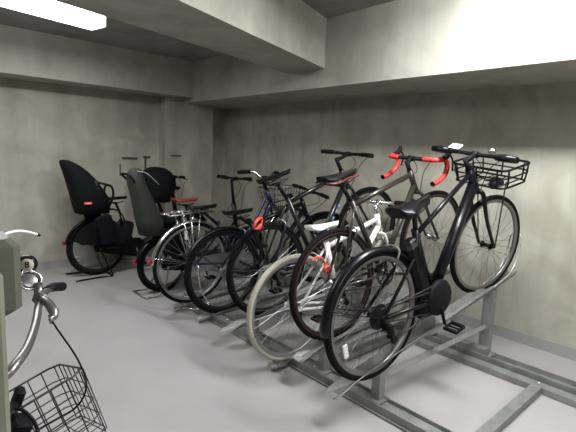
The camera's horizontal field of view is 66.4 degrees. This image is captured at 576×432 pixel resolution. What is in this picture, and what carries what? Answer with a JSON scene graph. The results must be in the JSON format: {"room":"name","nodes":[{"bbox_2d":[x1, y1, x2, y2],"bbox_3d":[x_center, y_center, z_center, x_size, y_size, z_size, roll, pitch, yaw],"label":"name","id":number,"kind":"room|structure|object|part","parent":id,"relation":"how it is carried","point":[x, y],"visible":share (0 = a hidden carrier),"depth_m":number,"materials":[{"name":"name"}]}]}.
{"room":"bicycle parking room","nodes":[
{"label":"bicycle parking room","id":0,"kind":"room"},
{"bbox_2d":[0,6,224,61],"bbox_3d":[-2.069,-1.486,2.269,5.360,0.089,3.020,-5,11,-42],"label":"ceiling","id":1,"kind":"structure","parent":0,"point":[117,33],"depth_m":4.11,"materials":[{"name":"concrete"}]},
{"bbox_2d":[0,0,106,29],"bbox_3d":[-1.885,-1.459,2.882,0.200,0.120,1.398,8,10,36],"label":"ceiling lamp","id":2,"kind":"object","parent":1,"relation":"attached to","point":[54,10],"visible":0.74,"depth_m":3.13,"materials":[{"name":"white plastic"}]},
{"bbox_2d":[0,77,225,262],"bbox_3d":[-3.191,-0.593,4.044,6.160,2.450,0.100,-5,11,-42],"label":"wall","id":3,"kind":"structure","parent":0,"point":[42,125],"depth_m":4.71,"materials":[{"name":"concrete"}]},
{"bbox_2d":[35,249,152,270],"bbox_3d":[-3.525,0.612,3.878,5.088,0.085,0.012,-5,11,-42],"label":"baseboard","id":4,"kind":"structure","parent":3,"relation":"attached to","point":[57,263],"depth_m":4.95,"materials":[{"name":"paint"}]},
{"bbox_2d":[0,24,193,98],"bbox_3d":[-3.215,-1.507,3.535,5.360,0.500,0.370,-5,11,-42],"label":"beam","id":5,"kind":"structure","parent":3,"relation":"attached to","point":[28,55],"depth_m":4.42,"materials":[{"name":"concrete"}]},
{"bbox_2d":[122,157,136,159],"bbox_3d":[-1.862,-0.679,5.176,0.181,0.026,0.008,-5,11,-42],"label":"trim","id":6,"kind":"structure","parent":3,"relation":"attached to","point":[134,158],"depth_m":5.18,"materials":[{"name":"black metal"}]},
{"bbox_2d":[159,96,212,246],"bbox_3d":[-1.296,-0.485,5.627,0.670,1.950,0.160,-5,11,-42],"label":"pillar","id":7,"kind":"structure","parent":3,"relation":"attached to","point":[185,129],"depth_m":5.50,"materials":[{"name":"concrete"}]},
{"bbox_2d":[55,0,326,73],"bbox_3d":[-1.405,-1.186,1.439,0.925,0.395,5.829,7,9,28],"label":"beam","id":8,"kind":"structure","parent":0,"point":[286,36],"depth_m":2.79,"materials":[{"name":"concrete"}]},
{"bbox_2d":[5,247,575,431],"bbox_3d":[-0.584,1.181,1.403,6.260,0.100,7.920,-5,11,-42],"label":"floor","id":9,"kind":"structure","parent":0,"point":[149,365],"depth_m":2.68,"materials":[{"name":"grey concrete"}]},
{"bbox_2d":[0,273,10,431],"bbox_3d":[-0.513,0.648,0.660,0.170,1.170,0.160,-5,11,-42],"label":"metal post","id":10,"kind":"object","parent":9,"relation":"on","point":[5,423],"visible":1,"depth_m":0.59,"materials":[{"name":"grey metal"}]},
{"bbox_2d":[0,230,40,315],"bbox_3d":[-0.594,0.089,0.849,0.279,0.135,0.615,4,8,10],"label":"utility box","id":11,"kind":"object","parent":10,"relation":"attached to","point":[10,264],"visible":1,"depth_m":0.76,"materials":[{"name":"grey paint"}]},
{"bbox_3d":[-0.686,0.071,0.930,0.041,0.025,0.467,3,8,1],"label":"curved rod","id":12,"kind":"part","parent":11,"relation":"part of","materials":[{"name":"white plastic"}]},
{"bbox_2d":[8,254,107,431],"bbox_3d":[-0.889,0.707,0.748,0.623,0.998,1.629,6,9,25],"label":"bicycle","id":13,"kind":"object","parent":9,"relation":"on","point":[24,421],"visible":0.94,"depth_m":1.18,"materials":[{"name":"grey metal"}]},
{"bbox_3d":[-0.695,0.255,1.267,0.124,0.060,0.040,8,10,36],"label":"brake lever","id":14,"kind":"part","parent":13,"relation":"part of","materials":[{"name":"grey metal"}]},
{"bbox_2d":[9,364,107,431],"bbox_3d":[-0.657,0.557,1.151,0.309,0.347,0.389,-5,11,-42],"label":"basket","id":15,"kind":"object","parent":13,"relation":"on","point":[23,421],"depth_m":1.11,"materials":[{"name":"metal"}]},
{"bbox_2d":[59,160,207,281],"bbox_3d":[-1.594,-0.002,4.878,1.696,1.196,0.538,-5,11,-42],"label":"bicycle","id":16,"kind":"object","parent":9,"relation":"on","point":[88,198],"visible":0.78,"depth_m":4.46,"materials":[{"name":"plastic"}]},
{"bbox_3d":[-2.050,-0.292,4.406,0.425,0.528,0.319,-5,11,-42],"label":"child seat","id":17,"kind":"part","parent":16,"relation":"part of","materials":[{"name":"plastic"}]},
{"bbox_3d":[-1.640,0.070,4.848,0.934,0.590,0.147,-5,11,-42],"label":"frame","id":18,"kind":"part","parent":16,"relation":"part of","materials":[{"name":"black metal"}]},
{"bbox_3d":[-1.474,-0.352,4.925,0.330,0.390,0.309,-5,11,-42],"label":"child seat","id":19,"kind":"part","parent":16,"relation":"part of","materials":[{"name":"plastic"}]},
{"bbox_2d":[157,186,179,212],"bbox_3d":[-1.437,-0.189,4.989,0.350,0.304,0.260,-5,11,-42],"label":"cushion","id":20,"kind":"object","parent":16,"relation":"on","point":[164,193],"depth_m":4.89,"materials":[{"name":"fabric"}]},
{"bbox_2d":[120,168,262,299],"bbox_3d":[-0.837,0.113,4.388,1.622,1.167,0.536,-5,11,-42],"label":"bicycle","id":21,"kind":"object","parent":9,"relation":"on","point":[149,221],"visible":0.74,"depth_m":3.99,"materials":[{"name":"rubber"}]},
{"bbox_3d":[-1.282,-0.127,3.930,0.300,0.600,0.247,-5,11,-42],"label":"child seat","id":22,"kind":"part","parent":21,"relation":"part of","materials":[{"name":"grey plastic"}]},
{"bbox_2d":[145,181,175,224],"bbox_3d":[-1.194,-0.118,4.012,0.322,0.397,0.220,-5,11,-42],"label":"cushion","id":23,"kind":"object","parent":21,"relation":"on","point":[153,216],"depth_m":3.87,"materials":[{"name":"plastic"}]},
{"bbox_3d":[-0.849,0.170,4.381,0.854,0.589,0.147,-5,11,-42],"label":"frame","id":24,"kind":"part","parent":21,"relation":"part of","materials":[{"name":"silver metal"}]},
{"bbox_3d":[-0.568,-0.262,4.569,0.094,0.291,0.043,-5,11,-42],"label":"stem","id":25,"kind":"part","parent":21,"relation":"part of","materials":[{"name":"black metal"}]},
{"bbox_2d":[172,229,575,431],"bbox_3d":[0.771,0.550,2.760,1.678,0.871,4.050,-5,11,-42],"label":"bicycle rack","id":26,"kind":"object","parent":9,"relation":"on","point":[536,381],"visible":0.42,"depth_m":2.77,"materials":[{"name":"metal"}]},
{"bbox_2d":[147,170,313,309],"bbox_3d":[-0.414,0.145,4.010,1.778,1.139,0.574,-2,9,-30],"label":"bicycle","id":27,"kind":"object","parent":26,"relation":"on","point":[154,262],"visible":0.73,"depth_m":3.73,"materials":[{"name":"metal"}]},
{"bbox_3d":[-0.650,0.028,3.756,0.162,0.153,0.026,-10,14,-39],"label":"seat post","id":28,"kind":"part","parent":27,"relation":"part of","materials":[{"name":"black metal"}]},
{"bbox_3d":[-0.478,0.108,3.918,0.887,0.642,0.144,-10,14,-39],"label":"frame","id":29,"kind":"part","parent":27,"relation":"part of","materials":[{"name":"blue paint"}]},
{"bbox_2d":[257,184,302,235],"bbox_3d":[-0.088,-0.017,4.245,0.314,0.568,0.374,-5,11,-42],"label":"basket","id":30,"kind":"object","parent":27,"relation":"on","point":[269,207],"depth_m":4.15,"materials":[{"name":"metal"}]},
{"bbox_2d":[275,193,292,202],"bbox_3d":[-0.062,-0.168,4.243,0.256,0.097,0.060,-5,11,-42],"label":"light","id":31,"kind":"object","parent":27,"relation":"on","point":[289,195],"depth_m":4.28,"materials":[{"name":"black plastic"}]},
{"bbox_3d":[-0.243,0.803,3.187,0.095,0.115,0.095,-5,11,-42],"label":"post","id":32,"kind":"part","parent":26,"relation":"part of","materials":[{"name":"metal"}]},
{"bbox_2d":[184,183,351,312],"bbox_3d":[-0.034,0.259,3.768,0.561,1.014,1.706,9,10,39],"label":"bicycle","id":33,"kind":"object","parent":26,"relation":"on","point":[212,234],"visible":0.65,"depth_m":3.62,"materials":[{"name":"metal"}]},
{"bbox_3d":[-0.345,0.042,3.583,0.128,0.101,0.026,-9,14,-38],"label":"seat post","id":34,"kind":"part","parent":33,"relation":"part of","materials":[{"name":"black metal"}]},
{"bbox_3d":[-0.290,0.474,3.646,0.565,0.188,0.008,-9,14,-38],"label":"chain","id":35,"kind":"part","parent":33,"relation":"part of","materials":[{"name":"metal"}]},
{"bbox_3d":[-0.173,0.185,3.750,0.907,0.582,0.144,-9,14,-38],"label":"frame","id":36,"kind":"part","parent":33,"relation":"part of","materials":[{"name":"black metal"}]},
{"bbox_2d":[226,149,394,314],"bbox_3d":[0.314,0.097,3.438,0.577,1.227,1.683,9,10,38],"label":"bicycle","id":37,"kind":"object","parent":26,"relation":"on","point":[237,300],"visible":0.72,"depth_m":3.27,"materials":[{"name":"metal"}]},
{"bbox_2d":[253,217,263,230],"bbox_3d":[-0.199,0.054,2.971,0.043,0.097,0.120,8,10,32],"label":"lock","id":38,"kind":"object","parent":37,"relation":"hanging from","point":[259,228],"visible":1,"depth_m":2.96,"materials":[{"name":"red plastic"}]},
{"bbox_3d":[-0.035,-0.166,3.181,0.110,0.181,0.026,-20,20,-35],"label":"seat post","id":39,"kind":"part","parent":37,"relation":"part of","materials":[{"name":"black metal"}]},
{"bbox_3d":[0.079,0.381,3.310,0.555,0.188,0.008,-20,20,-35],"label":"chain","id":40,"kind":"part","parent":37,"relation":"part of","materials":[{"name":"metal"}]},
{"bbox_3d":[0.167,0.039,3.378,0.918,0.642,0.145,-20,20,-35],"label":"frame","id":41,"kind":"part","parent":37,"relation":"part of","materials":[{"name":"grey paint"}]},
{"bbox_3d":[0.442,-0.423,3.507,0.163,0.159,0.044,-20,20,-35],"label":"stem","id":42,"kind":"part","parent":37,"relation":"part of","materials":[{"name":"black metal"}]},
{"bbox_3d":[0.382,0.988,2.482,0.130,0.050,4.050,-5,11,-42],"label":"rail","id":43,"kind":"part","parent":26,"relation":"part of","materials":[{"name":"metal"}]},
{"bbox_3d":[0.221,0.867,2.679,0.095,0.170,0.095,-5,11,-42],"label":"post","id":44,"kind":"part","parent":26,"relation":"part of","materials":[{"name":"metal"}]},
{"bbox_2d":[246,197,408,360],"bbox_3d":[0.390,0.378,3.109,1.634,1.015,0.519,-2,9,-26],"label":"bicycle","id":45,"kind":"object","parent":26,"relation":"on","point":[259,347],"visible":0.54,"depth_m":2.82,"materials":[{"name":"silver metal"}]},
{"bbox_3d":[0.238,0.613,2.890,0.535,0.188,0.008,-9,14,-38],"label":"chain","id":46,"kind":"part","parent":45,"relation":"part of","materials":[{"name":"metal"}]},
{"bbox_3d":[0.350,0.320,2.990,0.866,0.590,0.143,-9,14,-38],"label":"frame","id":47,"kind":"part","parent":45,"relation":"part of","materials":[{"name":"white paint"}]},
{"bbox_3d":[0.641,-0.052,3.171,0.084,0.128,0.044,-9,14,-38],"label":"stem","id":48,"kind":"part","parent":45,"relation":"part of","materials":[{"name":"silver metal"}]},
{"bbox_3d":[0.597,0.628,3.825,0.118,0.352,0.118,-5,11,-42],"label":"post","id":49,"kind":"part","parent":26,"relation":"part of","materials":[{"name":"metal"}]},
{"bbox_2d":[289,146,459,339],"bbox_3d":[0.659,0.126,2.952,1.637,1.200,0.468,-2,9,-27],"label":"bicycle","id":50,"kind":"object","parent":26,"relation":"on","point":[346,175],"visible":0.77,"depth_m":2.75,"materials":[{"name":"metal"}]},
{"bbox_2d":[312,256,330,274],"bbox_3d":[0.199,0.289,2.540,0.046,0.126,0.161,9,10,38],"label":"lock","id":51,"kind":"object","parent":50,"relation":"attached to","point":[314,258],"visible":1,"depth_m":2.56,"materials":[{"name":"red plastic"}]},
{"bbox_3d":[0.298,-0.214,2.558,0.290,0.026,0.162,-18,19,-35],"label":"saddle trim","id":52,"kind":"part","parent":50,"relation":"part of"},
{"bbox_3d":[0.351,-0.126,2.616,0.111,0.172,0.026,-18,19,-35],"label":"seat post","id":53,"kind":"part","parent":50,"relation":"part of","materials":[{"name":"black metal"}]},
{"bbox_3d":[0.500,0.415,2.772,0.545,0.188,0.008,-18,19,-35],"label":"chain","id":54,"kind":"part","parent":50,"relation":"part of","materials":[{"name":"metal"}]},
{"bbox_3d":[0.577,0.083,2.833,0.867,0.636,0.143,-18,19,-35],"label":"frame","id":55,"kind":"part","parent":50,"relation":"part of","materials":[{"name":"grey paint"}]},
{"bbox_3d":[0.797,-0.428,3.169,0.114,0.149,0.038,-18,19,-35],"label":"brake lever","id":56,"kind":"part","parent":50,"relation":"part of","materials":[{"name":"black metal"}]},
{"bbox_3d":[0.812,-0.340,2.941,0.078,0.124,0.042,-18,19,-35],"label":"stem","id":57,"kind":"part","parent":50,"relation":"part of","materials":[{"name":"black metal"}]},
{"bbox_3d":[1.030,-0.356,2.840,0.114,0.149,0.038,-18,19,-35],"label":"brake lever","id":58,"kind":"part","parent":50,"relation":"part of","materials":[{"name":"black metal"}]},
{"bbox_3d":[0.491,0.901,2.383,0.095,0.208,0.095,-5,11,-42],"label":"post","id":59,"kind":"part","parent":26,"relation":"part of","materials":[{"name":"metal"}]},
{"bbox_3d":[1.126,0.918,3.152,0.242,0.064,4.050,-5,11,-42],"label":"rail","id":60,"kind":"part","parent":26,"relation":"part of","materials":[{"name":"metal"}]},
{"bbox_2d":[320,143,529,380],"bbox_3d":[0.907,0.211,2.488,0.556,1.253,1.704,9,11,40],"label":"bicycle","id":61,"kind":"object","parent":26,"relation":"on","point":[428,297],"visible":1,"depth_m":2.42,"materials":[{"name":"metal"}]},
{"bbox_3d":[0.669,0.499,2.359,0.472,0.217,0.025,-21,20,-33],"label":"chain","id":62,"kind":"part","parent":61,"relation":"part of","materials":[{"name":"metal"}]},
{"bbox_3d":[0.685,0.475,2.379,0.603,0.183,0.008,-4,10,-37],"label":"chain","id":63,"kind":"part","parent":61,"relation":"part of","materials":[{"name":"metal"}]},
{"bbox_3d":[0.651,0.138,2.351,0.070,0.040,0.050,-21,20,-33],"label":"battery handle","id":64,"kind":"part","parent":61,"relation":"part of","materials":[{"name":"black plastic"}]},
{"bbox_3d":[0.680,0.043,2.357,0.028,0.135,0.026,-21,20,-33],"label":"seat post","id":65,"kind":"part","parent":61,"relation":"part of","materials":[{"name":"black metal"}]},
{"bbox_3d":[0.792,0.157,2.463,1.009,0.668,0.146,-21,20,-33],"label":"frame","id":66,"kind":"part","parent":61,"relation":"part of","materials":[{"name":"black metal"}]},
{"bbox_3d":[1.079,-0.312,2.588,0.118,0.125,0.050,-21,20,-33],"label":"stem","id":67,"kind":"part","parent":61,"relation":"part of","materials":[{"name":"black metal"}]},
{"bbox_2d":[452,156,529,246],"bbox_3d":[1.226,-0.085,2.721,0.326,0.593,0.422,-5,11,-42],"label":"basket","id":68,"kind":"object","parent":61,"relation":"on","point":[472,188],"depth_m":2.70,"materials":[{"name":"black metal"}]},
{"bbox_2d":[488,176,503,188],"bbox_3d":[1.301,-0.209,2.758,0.093,0.082,0.062,-2,9,-29],"label":"light","id":69,"kind":"object","parent":61,"relation":"on","point":[501,182],"depth_m":2.74,"materials":[{"name":"black plastic"}]},
{"bbox_3d":[1.060,0.694,3.318,0.118,0.403,0.118,-5,11,-42],"label":"post","id":70,"kind":"part","parent":26,"relation":"part of","materials":[{"name":"metal"}]},
{"bbox_3d":[1.356,0.720,2.993,0.118,0.467,0.118,-5,11,-42],"label":"post","id":71,"kind":"part","parent":26,"relation":"part of","materials":[{"name":"metal"}]},
{"bbox_2d":[302,0,394,17],"bbox_3d":[-0.478,-1.341,1.044,6.260,0.100,7.920,-5,11,-42],"label":"ceiling","id":72,"kind":"structure","parent":0,"point":[327,8],"depth_m":3.29,"materials":[{"name":"concrete"}]},
{"bbox_2d":[223,81,575,347],"bbox_3d":[1.750,-0.277,3.284,0.100,2.450,7.920,-5,11,-42],"label":"wall","id":73,"kind":"structure","parent":0,"point":[536,123],"depth_m":3.59,"materials":[{"name":"concrete"}]},
{"bbox_2d":[185,0,575,108],"bbox_3d":[1.493,-1.191,2.883,0.700,0.550,7.720,-5,11,-42],"label":"beam","id":74,"kind":"structure","parent":73,"relation":"attached to","point":[397,38],"depth_m":3.08,"materials":[{"name":"concrete"}]},
{"bbox_2d":[226,245,575,360],"bbox_3d":[1.659,0.897,3.412,0.012,0.085,7.720,-5,11,-42],"label":"baseboard","id":75,"kind":"structure","parent":73,"relation":"attached to","point":[539,343],"depth_m":3.33,"materials":[{"name":"paint"}]},
{"bbox_3d":[2.091,0.436,-1.631,6.060,2.450,0.100,-5,11,-42],"label":"wall","id":76,"kind":"structure","parent":0,"visible":0},
{"bbox_2d":[193,57,575,101],"bbox_3d":[1.342,-0.878,2.547,0.012,0.012,7.350,-5,11,-42],"label":"trim","id":77,"kind":"structure","parent":76,"relation":"attached to","point":[569,58],"depth_m":3.03,"materials":[{"name":"concrete"}]}
]}

